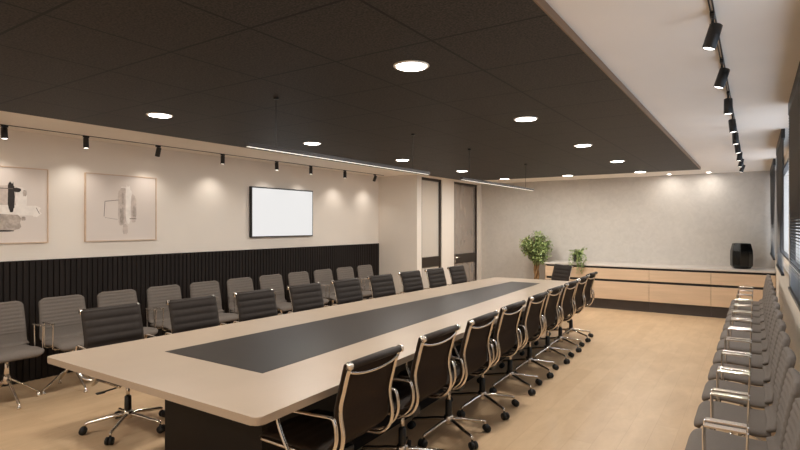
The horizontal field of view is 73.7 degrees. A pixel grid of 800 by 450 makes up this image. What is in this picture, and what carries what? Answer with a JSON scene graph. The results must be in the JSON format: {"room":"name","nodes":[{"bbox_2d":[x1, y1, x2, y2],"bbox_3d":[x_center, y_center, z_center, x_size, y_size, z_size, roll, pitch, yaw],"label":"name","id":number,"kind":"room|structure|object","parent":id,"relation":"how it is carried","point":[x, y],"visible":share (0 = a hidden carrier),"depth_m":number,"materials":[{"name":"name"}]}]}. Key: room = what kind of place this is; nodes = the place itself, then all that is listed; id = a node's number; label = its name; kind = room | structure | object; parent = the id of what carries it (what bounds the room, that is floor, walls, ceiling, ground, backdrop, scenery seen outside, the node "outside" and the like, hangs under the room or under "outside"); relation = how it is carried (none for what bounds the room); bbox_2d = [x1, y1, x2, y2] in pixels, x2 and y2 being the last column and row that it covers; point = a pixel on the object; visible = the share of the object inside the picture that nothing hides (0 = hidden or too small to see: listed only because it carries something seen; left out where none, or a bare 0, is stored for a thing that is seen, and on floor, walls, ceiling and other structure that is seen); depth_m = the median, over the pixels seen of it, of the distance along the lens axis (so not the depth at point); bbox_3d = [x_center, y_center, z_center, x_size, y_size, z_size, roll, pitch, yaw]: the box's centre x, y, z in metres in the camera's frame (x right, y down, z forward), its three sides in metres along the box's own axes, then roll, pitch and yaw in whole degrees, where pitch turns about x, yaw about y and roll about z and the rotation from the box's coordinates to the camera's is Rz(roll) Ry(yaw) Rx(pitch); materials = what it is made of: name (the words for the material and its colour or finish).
{"room":"conference room","nodes":[
{"label":"conference room","id":0,"kind":"room"},
{"bbox_2d":[0,128,378,261],"bbox_3d":[-3.205,0.312,6.158,0.120,2.475,9.900,0,0,34],"label":"wall","id":1,"kind":"structure","parent":0,"point":[203,202],"depth_m":6.78,"materials":[{"name":"paint"}]},
{"bbox_2d":[0,166,48,243],"bbox_3d":[-3.820,-0.193,5.101,0.025,0.746,0.820,0,0,34],"label":"framed picture","id":2,"kind":"object","parent":1,"relation":"attached to","point":[24,192],"visible":1,"depth_m":5.26,"materials":[{"name":"beige paper"}]},
{"bbox_2d":[84,172,156,241],"bbox_3d":[-3.166,-0.193,6.084,0.025,0.746,0.820,0,0,34],"label":"framed picture","id":3,"kind":"object","parent":1,"relation":"attached to","point":[116,207],"visible":1,"depth_m":6.04,"materials":[{"name":"beige paper"}]},
{"bbox_2d":[0,243,378,386],"bbox_3d":[-3.143,0.951,6.116,0.030,1.199,9.900,0,0,34],"label":"wall paneling","id":4,"kind":"structure","parent":1,"relation":"attached to","point":[28,282],"depth_m":6.29,"materials":[{"name":"black wood"}]},
{"bbox_2d":[249,186,312,237],"bbox_3d":[-1.784,-0.187,8.137,0.051,0.734,1.270,0,0,34],"label":"television","id":5,"kind":"object","parent":1,"relation":"attached to","point":[273,212],"visible":1,"depth_m":8.04,"materials":[{"name":"black"}]},
{"bbox_2d":[0,307,775,449],"bbox_3d":[-0.151,1.600,5.783,7.740,0.100,12.860,0,0,34],"label":"floor","id":6,"kind":"structure","parent":0,"point":[639,382],"depth_m":4.63,"materials":[{"name":"brown wood"}]},
{"bbox_2d":[0,301,44,409],"bbox_3d":[-3.416,1.121,4.631,0.522,0.859,0.522,0,0,34],"label":"chair","id":7,"kind":"object","parent":6,"relation":"on","point":[13,335],"visible":1,"depth_m":4.76,"materials":[{"name":"grey fabric"}]},
{"bbox_2d":[38,294,87,394],"bbox_3d":[-3.119,1.121,5.078,0.522,0.859,0.522,0,0,34],"label":"chair","id":8,"kind":"object","parent":6,"relation":"on","point":[63,330],"visible":0.66,"depth_m":5.11,"materials":[{"name":"grey fabric"}]},
{"bbox_2d":[75,302,164,444],"bbox_3d":[-2.054,1.094,4.073,0.641,0.909,0.605,0,0,33],"label":"chair","id":9,"kind":"object","parent":6,"relation":"on","point":[108,325],"visible":0.42,"depth_m":4.10,"materials":[{"name":"leather"}]},
{"bbox_2d":[97,289,157,335],"bbox_3d":[-2.821,1.121,5.525,0.522,0.859,0.522,0,0,34],"label":"chair","id":10,"kind":"object","parent":6,"relation":"on","point":[128,296],"visible":0.27,"depth_m":5.61,"materials":[{"name":"grey fabric"}]},
{"bbox_2d":[147,284,181,330],"bbox_3d":[-2.524,1.121,5.972,0.522,0.859,0.522,0,0,33],"label":"chair","id":11,"kind":"object","parent":6,"relation":"on","point":[157,296],"visible":0.41,"depth_m":5.99,"materials":[{"name":"grey fabric"}]},
{"bbox_2d":[165,295,225,334],"bbox_3d":[-1.602,1.094,4.553,0.641,0.909,0.605,0,0,34],"label":"chair","id":12,"kind":"object","parent":6,"relation":"on","point":[186,314],"visible":0.2,"depth_m":4.65,"materials":[{"name":"leather"}]},
{"bbox_2d":[189,280,237,322],"bbox_3d":[-2.226,1.121,6.419,0.522,0.859,0.522,0,0,34],"label":"chair","id":13,"kind":"object","parent":6,"relation":"on","point":[207,288],"visible":0.41,"depth_m":6.51,"materials":[{"name":"grey fabric"}]},
{"bbox_2d":[227,277,253,313],"bbox_3d":[-1.929,1.121,6.866,0.522,0.859,0.522,0,0,33],"label":"chair","id":14,"kind":"object","parent":6,"relation":"on","point":[243,284],"visible":0.23,"depth_m":6.90,"materials":[{"name":"grey fabric"}]},
{"bbox_2d":[233,288,282,322],"bbox_3d":[-1.195,1.094,5.074,0.641,0.909,0.605,0,0,34],"label":"chair","id":15,"kind":"object","parent":6,"relation":"on","point":[255,304],"visible":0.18,"depth_m":5.16,"materials":[{"name":"leather"}]},
{"bbox_2d":[259,274,291,313],"bbox_3d":[-1.631,1.121,7.313,0.522,0.859,0.522,0,0,34],"label":"chair","id":16,"kind":"object","parent":6,"relation":"on","point":[274,281],"visible":0.51,"depth_m":7.42,"materials":[{"name":"grey fabric"}]},
{"bbox_2d":[287,282,327,313],"bbox_3d":[-0.799,1.094,5.616,0.641,0.909,0.605,0,0,33],"label":"chair","id":17,"kind":"object","parent":6,"relation":"on","point":[303,297],"visible":0.24,"depth_m":5.70,"materials":[{"name":"leather"}]},
{"bbox_2d":[288,271,328,303],"bbox_3d":[-1.333,1.121,7.760,0.522,0.859,0.522,0,0,34],"label":"chair","id":18,"kind":"object","parent":6,"relation":"on","point":[294,278],"visible":0.22,"depth_m":7.85,"materials":[{"name":"grey fabric"}]},
{"bbox_2d":[47,277,570,449],"bbox_3d":[0.329,1.179,5.349,1.912,0.741,6.220,0,0,34],"label":"conference table","id":19,"kind":"object","parent":6,"relation":"on","point":[221,387],"visible":0.77,"depth_m":3.36,"materials":[{"name":"beige laminate"}]},
{"bbox_2d":[314,269,335,305],"bbox_3d":[-1.036,1.121,8.207,0.522,0.859,0.522,0,0,34],"label":"chair","id":20,"kind":"object","parent":6,"relation":"on","point":[323,276],"visible":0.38,"depth_m":8.29,"materials":[{"name":"grey fabric"}]},
{"bbox_2d":[259,344,403,449],"bbox_3d":[-0.371,1.094,2.817,0.629,0.909,0.625,0,0,33],"label":"chair","id":21,"kind":"object","parent":6,"relation":"on","point":[364,395],"visible":0.97,"depth_m":2.71,"materials":[{"name":"leather"}]},
{"bbox_2d":[331,278,367,305],"bbox_3d":[-0.403,1.094,6.157,0.641,0.909,0.605,0,0,33],"label":"chair","id":22,"kind":"object","parent":6,"relation":"on","point":[346,290],"visible":0.23,"depth_m":6.24,"materials":[{"name":"leather"}]},
{"bbox_2d":[336,266,371,296],"bbox_3d":[-0.738,1.121,8.654,0.522,0.859,0.522,0,0,34],"label":"chair","id":23,"kind":"object","parent":6,"relation":"on","point":[343,272],"visible":0.3,"depth_m":8.73,"materials":[{"name":"grey fabric"}]},
{"bbox_2d":[357,265,372,290],"bbox_3d":[-0.441,1.121,9.101,0.522,0.859,0.522,0,0,33],"label":"chair","id":24,"kind":"object","parent":6,"relation":"on","point":[364,271],"visible":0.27,"depth_m":9.15,"materials":[{"name":"grey fabric"}]},
{"bbox_2d":[367,274,400,298],"bbox_3d":[-0.020,1.094,6.695,0.641,0.909,0.605,0,0,34],"label":"chair","id":25,"kind":"object","parent":6,"relation":"on","point":[381,285],"visible":0.25,"depth_m":6.78,"materials":[{"name":"leather"}]},
{"bbox_2d":[361,324,460,449],"bbox_3d":[0.001,1.094,3.411,0.629,0.909,0.625,0,0,33],"label":"chair","id":26,"kind":"object","parent":6,"relation":"on","point":[430,368],"visible":0.75,"depth_m":3.33,"materials":[{"name":"leather"}]},
{"bbox_2d":[398,270,427,292],"bbox_3d":[0.368,1.094,7.242,0.641,0.909,0.605,0,0,34],"label":"chair","id":27,"kind":"object","parent":6,"relation":"on","point":[411,281],"visible":0.24,"depth_m":7.32,"materials":[{"name":"leather"}]},
{"bbox_2d":[424,267,449,288],"bbox_3d":[0.744,1.094,7.736,0.641,0.909,0.605,0,0,33],"label":"chair","id":28,"kind":"object","parent":6,"relation":"on","point":[436,277],"visible":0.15,"depth_m":7.81,"materials":[{"name":"leather"}]},
{"bbox_2d":[397,311,498,449],"bbox_3d":[0.345,1.094,3.938,0.629,0.909,0.625,0,0,32],"label":"chair","id":29,"kind":"object","parent":6,"relation":"on","point":[473,351],"visible":0.74,"depth_m":3.85,"materials":[{"name":"leather"}]},
{"bbox_2d":[447,265,470,284],"bbox_3d":[1.113,1.094,8.200,0.641,0.909,0.605,0,0,32],"label":"chair","id":30,"kind":"object","parent":6,"relation":"on","point":[457,273],"visible":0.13,"depth_m":8.27,"materials":[{"name":"leather"}]},
{"bbox_2d":[445,300,525,419],"bbox_3d":[0.682,1.094,4.507,0.629,0.909,0.625,0,0,33],"label":"chair","id":31,"kind":"object","parent":6,"relation":"on","point":[504,337],"visible":0.7,"depth_m":4.41,"materials":[{"name":"leather"}]},
{"bbox_2d":[477,291,548,395],"bbox_3d":[1.041,1.094,5.109,0.629,0.909,0.625,0,0,32],"label":"chair","id":32,"kind":"object","parent":6,"relation":"on","point":[530,321],"visible":0.64,"depth_m":5.02,"materials":[{"name":"leather"}]},
{"bbox_2d":[494,285,563,377],"bbox_3d":[1.361,1.094,5.652,0.629,0.909,0.625,0,0,33],"label":"chair","id":33,"kind":"object","parent":6,"relation":"on","point":[548,313],"visible":0.66,"depth_m":5.59,"materials":[{"name":"leather"}]},
{"bbox_2d":[519,230,553,278],"bbox_3d":[2.784,0.818,10.900,0.732,1.464,0.760,0,0,34],"label":"potted tree","id":34,"kind":"object","parent":6,"relation":"on","point":[534,252],"visible":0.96,"depth_m":10.79,"materials":[{"name":"green plant"}]},
{"bbox_2d":[519,280,578,363],"bbox_3d":[1.704,1.094,6.205,0.629,0.909,0.625,0,0,33],"label":"chair","id":35,"kind":"object","parent":6,"relation":"on","point":[565,302],"visible":0.66,"depth_m":6.14,"materials":[{"name":"leather"}]},
{"bbox_2d":[545,264,573,323],"bbox_3d":[2.373,1.094,8.506,0.629,0.909,0.625,0,0,-19],"label":"chair","id":36,"kind":"object","parent":6,"relation":"on","point":[561,272],"visible":0.18,"depth_m":8.55,"materials":[{"name":"leather"}]},
{"bbox_2d":[534,275,588,352],"bbox_3d":[2.014,1.094,6.743,0.629,0.909,0.625,0,0,32],"label":"chair","id":37,"kind":"object","parent":6,"relation":"on","point":[580,287],"visible":0.46,"depth_m":6.70,"materials":[{"name":"leather"}]},
{"bbox_2d":[545,264,593,307],"bbox_3d":[3.444,1.158,10.536,0.920,0.784,0.758,0,0,34],"label":"base cabinet","id":38,"kind":"object","parent":6,"relation":"on","point":[575,273],"visible":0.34,"depth_m":10.14,"materials":[{"name":"brown wood"}]},
{"bbox_2d":[549,272,597,341],"bbox_3d":[2.328,1.094,7.304,0.629,0.909,0.625,0,0,33],"label":"chair","id":39,"kind":"object","parent":6,"relation":"on","point":[589,284],"visible":0.43,"depth_m":7.27,"materials":[{"name":"leather"}]},
{"bbox_2d":[594,266,649,311],"bbox_3d":[4.223,1.158,10.018,0.946,0.784,0.758,0,0,34],"label":"base cabinet","id":40,"kind":"object","parent":6,"relation":"on","point":[619,288],"visible":0.73,"depth_m":9.70,"materials":[{"name":"brown wood"}]},
{"bbox_2d":[649,268,710,316],"bbox_3d":[5.012,1.158,9.492,0.946,0.784,0.758,0,0,34],"label":"base cabinet","id":41,"kind":"object","parent":6,"relation":"on","point":[671,291],"visible":0.94,"depth_m":9.18,"materials":[{"name":"brown wood"}]},
{"bbox_2d":[685,368,799,449],"bbox_3d":[1.644,1.121,2.578,0.522,0.859,0.522,0,0,34],"label":"chair","id":42,"kind":"object","parent":6,"relation":"on","point":[714,439],"visible":0.87,"depth_m":2.60,"materials":[{"name":"grey fabric"}]},
{"bbox_2d":[711,271,775,317],"bbox_3d":[5.776,1.158,8.983,0.887,0.784,0.758,0,0,34],"label":"base cabinet","id":43,"kind":"object","parent":6,"relation":"on","point":[725,285],"visible":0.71,"depth_m":8.76,"materials":[{"name":"brown wood"}]},
{"bbox_2d":[694,347,795,437],"bbox_3d":[1.942,1.121,3.025,0.522,0.859,0.522,0,0,34],"label":"chair","id":44,"kind":"object","parent":6,"relation":"on","point":[762,423],"visible":0.76,"depth_m":2.99,"materials":[{"name":"grey fabric"}]},
{"bbox_2d":[706,319,785,428],"bbox_3d":[2.537,1.121,3.919,0.522,0.859,0.522,0,0,34],"label":"chair","id":45,"kind":"object","parent":6,"relation":"on","point":[759,377],"visible":0.55,"depth_m":3.85,"materials":[{"name":"grey fabric"}]},
{"bbox_2d":[702,331,790,440],"bbox_3d":[2.239,1.121,3.472,0.522,0.859,0.522,0,0,34],"label":"chair","id":46,"kind":"object","parent":6,"relation":"on","point":[760,397],"visible":0.67,"depth_m":3.42,"materials":[{"name":"grey fabric"}]},
{"bbox_2d":[713,309,782,405],"bbox_3d":[2.834,1.121,4.366,0.522,0.859,0.522,0,0,34],"label":"chair","id":47,"kind":"object","parent":6,"relation":"on","point":[757,361],"visible":0.59,"depth_m":4.29,"materials":[{"name":"grey fabric"}]},
{"bbox_2d":[717,302,779,380],"bbox_3d":[3.132,1.121,4.813,0.522,0.859,0.522,0,0,34],"label":"chair","id":48,"kind":"object","parent":6,"relation":"on","point":[757,348],"visible":0.5,"depth_m":4.75,"materials":[{"name":"grey fabric"}]},
{"bbox_2d":[720,295,777,342],"bbox_3d":[3.429,1.121,5.260,0.522,0.859,0.522,0,0,34],"label":"chair","id":49,"kind":"object","parent":6,"relation":"on","point":[756,337],"visible":0.55,"depth_m":5.23,"materials":[{"name":"grey fabric"}]},
{"bbox_2d":[723,290,775,332],"bbox_3d":[3.727,1.121,5.707,0.522,0.859,0.522,0,0,34],"label":"chair","id":50,"kind":"object","parent":6,"relation":"on","point":[755,328],"visible":0.45,"depth_m":5.69,"materials":[{"name":"grey fabric"}]},
{"bbox_2d":[725,285,774,324],"bbox_3d":[4.024,1.121,6.154,0.522,0.859,0.522,0,0,34],"label":"chair","id":51,"kind":"object","parent":6,"relation":"on","point":[756,321],"visible":0.44,"depth_m":6.12,"materials":[{"name":"grey fabric"}]},
{"bbox_2d":[727,281,772,317],"bbox_3d":[4.322,1.121,6.601,0.522,0.859,0.522,0,0,34],"label":"chair","id":52,"kind":"object","parent":6,"relation":"on","point":[757,314],"visible":0.44,"depth_m":6.54,"materials":[{"name":"grey fabric"}]},
{"bbox_2d":[729,277,771,310],"bbox_3d":[4.620,1.121,7.048,0.522,0.859,0.522,0,0,34],"label":"chair","id":53,"kind":"object","parent":6,"relation":"on","point":[755,308],"visible":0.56,"depth_m":7.00,"materials":[{"name":"grey fabric"}]},
{"bbox_2d":[730,274,770,305],"bbox_3d":[4.917,1.121,7.495,0.522,0.859,0.522,0,0,34],"label":"chair","id":54,"kind":"object","parent":6,"relation":"on","point":[755,303],"visible":0.41,"depth_m":7.45,"materials":[{"name":"grey fabric"}]},
{"bbox_2d":[702,397,799,449],"bbox_3d":[1.346,1.121,2.131,0.522,0.859,0.522,0,0,34],"label":"chair","id":55,"kind":"object","parent":6,"relation":"on","point":[792,436],"visible":1,"depth_m":2.15,"materials":[{"name":"grey fabric"}]},
{"bbox_2d":[379,175,419,294],"bbox_3d":[-0.466,0.312,10.353,1.950,2.475,0.120,0,0,34],"label":"wall","id":56,"kind":"structure","parent":0,"point":[399,196],"depth_m":9.98,"materials":[{"name":"paint"}]},
{"bbox_2d":[0,0,799,183],"bbox_3d":[-0.151,-0.975,5.783,7.740,0.100,12.860,0,0,34],"label":"ceiling","id":57,"kind":"structure","parent":0,"point":[653,47],"depth_m":3.37,"materials":[{"name":"paint"}]},
{"bbox_2d":[0,124,383,175],"bbox_3d":[-2.962,-0.922,5.936,0.012,0.006,9.600,0,0,34],"label":"track rail","id":58,"kind":"object","parent":57,"relation":"attached to","point":[0,124],"visible":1,"depth_m":6.17,"materials":[{"name":"black metal"}]},
{"bbox_2d":[0,125,8,138],"bbox_3d":[-3.643,-0.855,4.912,0.063,0.128,0.060,0,0,34],"label":"track spotlight","id":59,"kind":"object","parent":58,"relation":"attached to","point":[4,128],"visible":1,"depth_m":4.89,"materials":[{"name":"black metal"}]},
{"bbox_2d":[83,136,88,148],"bbox_3d":[-3.244,-0.855,5.511,0.056,0.127,0.056,0,0,-11],"label":"track spotlight","id":60,"kind":"object","parent":58,"relation":"attached to","point":[85,138],"visible":1,"depth_m":5.49,"materials":[{"name":"black metal"}]},
{"bbox_2d":[155,145,160,156],"bbox_3d":[-2.802,-0.853,6.178,0.084,0.131,0.060,0,0,34],"label":"track spotlight","id":61,"kind":"object","parent":58,"relation":"attached to","point":[158,149],"visible":1,"depth_m":6.16,"materials":[{"name":"black metal"}]},
{"bbox_2d":[220,154,224,163],"bbox_3d":[-2.303,-0.856,6.927,0.054,0.126,0.054,0,0,-11],"label":"track spotlight","id":62,"kind":"object","parent":58,"relation":"attached to","point":[222,155],"visible":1,"depth_m":6.91,"materials":[{"name":"black metal"}]},
{"bbox_2d":[275,161,278,169],"bbox_3d":[-1.781,-0.855,7.709,0.056,0.127,0.056,0,0,-11],"label":"track spotlight","id":63,"kind":"object","parent":58,"relation":"attached to","point":[276,162],"visible":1,"depth_m":7.69,"materials":[{"name":"black metal"}]},
{"bbox_2d":[0,0,699,180],"bbox_3d":[-0.068,-0.902,4.910,4.105,0.045,11.260,0,0,34],"label":"ceiling panel","id":64,"kind":"object","parent":57,"relation":"attached to","point":[218,67],"visible":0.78,"depth_m":3.25,"materials":[{"name":"tile"}]},
{"bbox_2d":[146,112,172,117],"bbox_3d":[-1.923,-0.876,4.267,0.200,0.008,0.200,0,0,34],"label":"recessed light","id":65,"kind":"object","parent":64,"relation":"attached to","point":[152,114],"visible":1,"depth_m":4.25,"materials":[{"name":"white"}]},
{"bbox_2d":[149,114,170,117],"bbox_3d":[-1.923,-0.873,4.267,0.164,0.002,0.164,0,0,34],"label":"diffuser","id":66,"kind":"object","parent":65,"relation":"attached to","point":[151,115],"depth_m":4.25,"materials":[{"name":"white plastic"}]},
{"bbox_2d":[303,142,321,144],"bbox_3d":[-0.945,-0.876,5.737,0.200,0.008,0.200,0,0,34],"label":"recessed light","id":67,"kind":"object","parent":64,"relation":"attached to","point":[306,143],"visible":1,"depth_m":5.71,"materials":[{"name":"white plastic"}]},
{"bbox_2d":[245,97,429,174],"bbox_3d":[-0.354,-0.695,4.434,0.036,0.371,2.330,0,0,34],"label":"light bar","id":68,"kind":"object","parent":64,"relation":"hanging from","point":[247,144],"visible":1,"depth_m":4.09,"materials":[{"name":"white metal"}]},
{"bbox_2d":[246,146,428,174],"bbox_3d":[-0.354,-0.510,4.434,0.018,0.003,2.310,0,0,34],"label":"diffuser","id":69,"kind":"object","parent":68,"relation":"attached to","point":[271,148],"depth_m":4.19,"materials":[{"name":"white plastic"}]},
{"bbox_2d":[5,0,700,180],"bbox_3d":[-0.066,-0.900,4.914,4.121,0.041,11.268,0,0,34],"label":"trim","id":70,"kind":"structure","parent":64,"relation":"attached to","point":[542,4],"depth_m":2.99,"materials":[{"name":"brown metal"}]},
{"bbox_2d":[393,60,428,71],"bbox_3d":[0.063,-0.876,2.946,0.200,0.008,0.200,0,0,34],"label":"recessed light","id":71,"kind":"object","parent":64,"relation":"attached to","point":[407,65],"visible":1,"depth_m":2.93,"materials":[{"name":"white"}]},
{"bbox_2d":[397,62,425,70],"bbox_3d":[0.063,-0.873,2.946,0.164,0.002,0.164,0,0,34],"label":"diffuser","id":72,"kind":"object","parent":71,"relation":"attached to","point":[402,66],"depth_m":2.93,"materials":[{"name":"white plastic"}]},
{"bbox_2d":[460,149,533,190],"bbox_3d":[1.336,-0.695,6.973,0.036,0.371,2.330,0,0,34],"label":"light bar","id":73,"kind":"object","parent":64,"relation":"hanging from","point":[461,178],"visible":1,"depth_m":6.86,"materials":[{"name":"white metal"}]},
{"bbox_2d":[465,180,532,190],"bbox_3d":[1.336,-0.510,6.973,0.018,0.003,2.310,0,0,34],"label":"diffuser","id":74,"kind":"object","parent":73,"relation":"attached to","point":[479,181],"depth_m":6.89,"materials":[{"name":"white plastic"}]},
{"bbox_2d":[513,116,537,121],"bbox_3d":[1.041,-0.876,4.415,0.200,0.008,0.200,0,0,34],"label":"recessed light","id":75,"kind":"object","parent":64,"relation":"attached to","point":[525,118],"visible":1,"depth_m":4.41,"materials":[{"name":"white"}]},
{"bbox_2d":[516,117,535,121],"bbox_3d":[1.041,-0.873,4.415,0.164,0.002,0.164,0,0,34],"label":"diffuser","id":76,"kind":"object","parent":75,"relation":"attached to","point":[525,119],"depth_m":4.41,"materials":[{"name":"white plastic"}]},
{"bbox_2d":[574,144,591,146],"bbox_3d":[2.019,-0.876,5.884,0.200,0.008,0.200,0,0,34],"label":"recessed light","id":77,"kind":"object","parent":64,"relation":"attached to","point":[577,145],"visible":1,"depth_m":5.85,"materials":[{"name":"white plastic"}]},
{"bbox_2d":[707,0,743,164],"bbox_3d":[2.145,-0.918,3.498,0.017,0.014,11.200,0,0,34],"label":"track rail","id":78,"kind":"object","parent":57,"relation":"attached to","point":[710,2],"visible":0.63,"depth_m":2.75,"materials":[{"name":"metal"}]},
{"bbox_2d":[702,11,722,50],"bbox_3d":[1.347,-0.833,2.299,0.079,0.157,0.060,0,0,34],"label":"track spotlight","id":79,"kind":"object","parent":78,"relation":"attached to","point":[710,43],"visible":1,"depth_m":2.28,"materials":[{"name":"black metal"}]},
{"bbox_2d":[713,59,729,88],"bbox_3d":[1.779,-0.833,2.948,0.080,0.157,0.060,0,0,34],"label":"track spotlight","id":80,"kind":"object","parent":78,"relation":"attached to","point":[723,73],"visible":1,"depth_m":2.93,"materials":[{"name":"black metal"}]},
{"bbox_2d":[724,91,732,114],"bbox_3d":[2.245,-0.835,3.647,0.053,0.152,0.053,0,0,-11],"label":"track spotlight","id":81,"kind":"object","parent":78,"relation":"attached to","point":[728,102],"visible":1,"depth_m":3.63,"materials":[{"name":"black metal"}]},
{"bbox_2d":[728,113,736,132],"bbox_3d":[2.722,-0.834,4.363,0.063,0.154,0.060,0,0,34],"label":"track spotlight","id":82,"kind":"object","parent":78,"relation":"attached to","point":[732,122],"visible":0.98,"depth_m":4.34,"materials":[{"name":"black metal"}]},
{"bbox_2d":[732,132,738,144],"bbox_3d":[3.154,-0.834,5.012,0.056,0.153,0.056,0,0,-11],"label":"track spotlight","id":83,"kind":"object","parent":78,"relation":"attached to","point":[735,136],"visible":0.83,"depth_m":4.99,"materials":[{"name":"black metal"}]},
{"bbox_2d":[734,143,740,152],"bbox_3d":[3.564,-0.834,5.628,0.065,0.155,0.060,0,0,34],"label":"track spotlight","id":84,"kind":"object","parent":78,"relation":"attached to","point":[737,146],"visible":0.64,"depth_m":5.61,"materials":[{"name":"black metal"}]},
{"bbox_2d":[736,152,742,160],"bbox_3d":[4.012,-0.834,6.303,0.063,0.154,0.060,0,0,34],"label":"track spotlight","id":85,"kind":"object","parent":78,"relation":"attached to","point":[739,155],"visible":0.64,"depth_m":6.28,"materials":[{"name":"black metal"}]},
{"bbox_2d":[738,159,743,166],"bbox_3d":[4.455,-0.833,6.969,0.072,0.156,0.060,0,0,34],"label":"track spotlight","id":86,"kind":"object","parent":78,"relation":"attached to","point":[740,164],"visible":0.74,"depth_m":6.95,"materials":[{"name":"black metal"}]},
{"bbox_2d":[770,158,775,259],"bbox_3d":[5.733,-0.218,8.209,0.032,1.412,1.940,0,0,34],"label":"blind","id":87,"kind":"object","parent":57,"relation":"hanging from","point":[772,169],"visible":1,"depth_m":7.86,"materials":[{"name":"grey fabric"}]},
{"bbox_2d":[776,129,784,275],"bbox_3d":[4.101,-0.218,5.757,0.032,1.412,1.550,0,0,34],"label":"blind","id":88,"kind":"object","parent":57,"relation":"hanging from","point":[780,144],"visible":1,"depth_m":5.47,"materials":[{"name":"grey fabric"}]},
{"bbox_2d":[788,62,799,310],"bbox_3d":[2.298,-0.218,3.047,0.032,1.412,2.420,0,0,34],"label":"blind","id":89,"kind":"object","parent":57,"relation":"hanging from","point":[794,100],"visible":1,"depth_m":3.47,"materials":[{"name":"grey fabric"}]},
{"bbox_2d":[422,182,434,289],"bbox_3d":[0.149,0.312,11.385,1.830,2.475,0.080,0,0,34],"label":"wall partition","id":90,"kind":"structure","parent":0,"point":[425,285],"depth_m":11.00,"materials":[{"name":"paint"}]},
{"bbox_2d":[420,175,480,285],"bbox_3d":[1.060,0.312,10.995,0.120,2.475,2.640,0,0,34],"label":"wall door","id":91,"kind":"structure","parent":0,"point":[447,185],"depth_m":10.76,"materials":[{"name":"paint"}]},
{"bbox_2d":[422,177,440,288],"bbox_3d":[0.568,0.328,10.247,0.070,2.445,0.770,0,0,34],"label":"door","id":92,"kind":"structure","parent":91,"relation":"attached to","point":[429,231],"depth_m":10.26,"materials":[{"name":"brown metal"}]},
{"bbox_2d":[454,182,476,280],"bbox_3d":[1.393,0.328,11.446,0.114,2.445,1.120,0,0,34],"label":"door","id":93,"kind":"structure","parent":91,"relation":"attached to","point":[464,257],"depth_m":11.87,"materials":[{"name":"brown metal"}]},
{"bbox_2d":[454,170,778,280],"bbox_3d":[3.406,0.312,11.091,7.580,2.475,0.120,0,0,34],"label":"wall","id":94,"kind":"structure","parent":0,"point":[690,219],"depth_m":10.40,"materials":[{"name":"paint"}]},
{"bbox_2d":[544,260,775,272],"bbox_3d":[4.598,0.749,9.761,3.721,0.030,0.771,0,0,34],"label":"countertop","id":95,"kind":"structure","parent":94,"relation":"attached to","point":[586,263],"depth_m":9.43,"materials":[{"name":"stone"}]},
{"bbox_2d":[568,247,587,272],"bbox_3d":[3.422,0.668,10.177,0.417,0.513,0.390,0,0,-27],"label":"trailing plant","id":96,"kind":"object","parent":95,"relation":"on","point":[577,258],"visible":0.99,"depth_m":10.11,"materials":[{"name":"green plant"}]},
{"bbox_2d":[730,243,752,268],"bbox_3d":[5.760,0.521,8.996,0.310,0.425,0.310,0,0,16],"label":"vase","id":97,"kind":"object","parent":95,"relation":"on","point":[741,254],"visible":1,"depth_m":8.88,"materials":[{"name":"black ceramic"}]},
{"bbox_2d":[779,149,799,277],"bbox_3d":[2.962,0.312,3.710,0.140,2.475,12.660,0,0,34],"label":"wall","id":98,"kind":"structure","parent":0,"point":[786,177],"depth_m":8.86,"materials":[{"name":"paint"}]},
{"bbox_2d":[780,158,788,260],"bbox_3d":[5.560,-0.190,7.681,0.056,1.280,2.950,0,0,34],"label":"window","id":99,"kind":"structure","parent":98,"relation":"in","point":[786,167],"depth_m":8.72,"materials":[{"name":"glass"}]},
{"bbox_2d":[775,254,799,372],"bbox_3d":[2.879,1.020,3.766,0.060,1.060,12.660,0,0,34],"label":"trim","id":100,"kind":"structure","parent":98,"relation":"attached to","point":[791,313],"depth_m":5.36,"materials":[{"name":"beige paint"}]},
{"bbox_2d":[790,206,799,271],"bbox_3d":[3.870,-0.190,5.142,0.056,1.280,2.850,0,0,34],"label":"window","id":101,"kind":"structure","parent":98,"relation":"in","point":[792,243],"depth_m":6.30,"materials":[{"name":"glass"}]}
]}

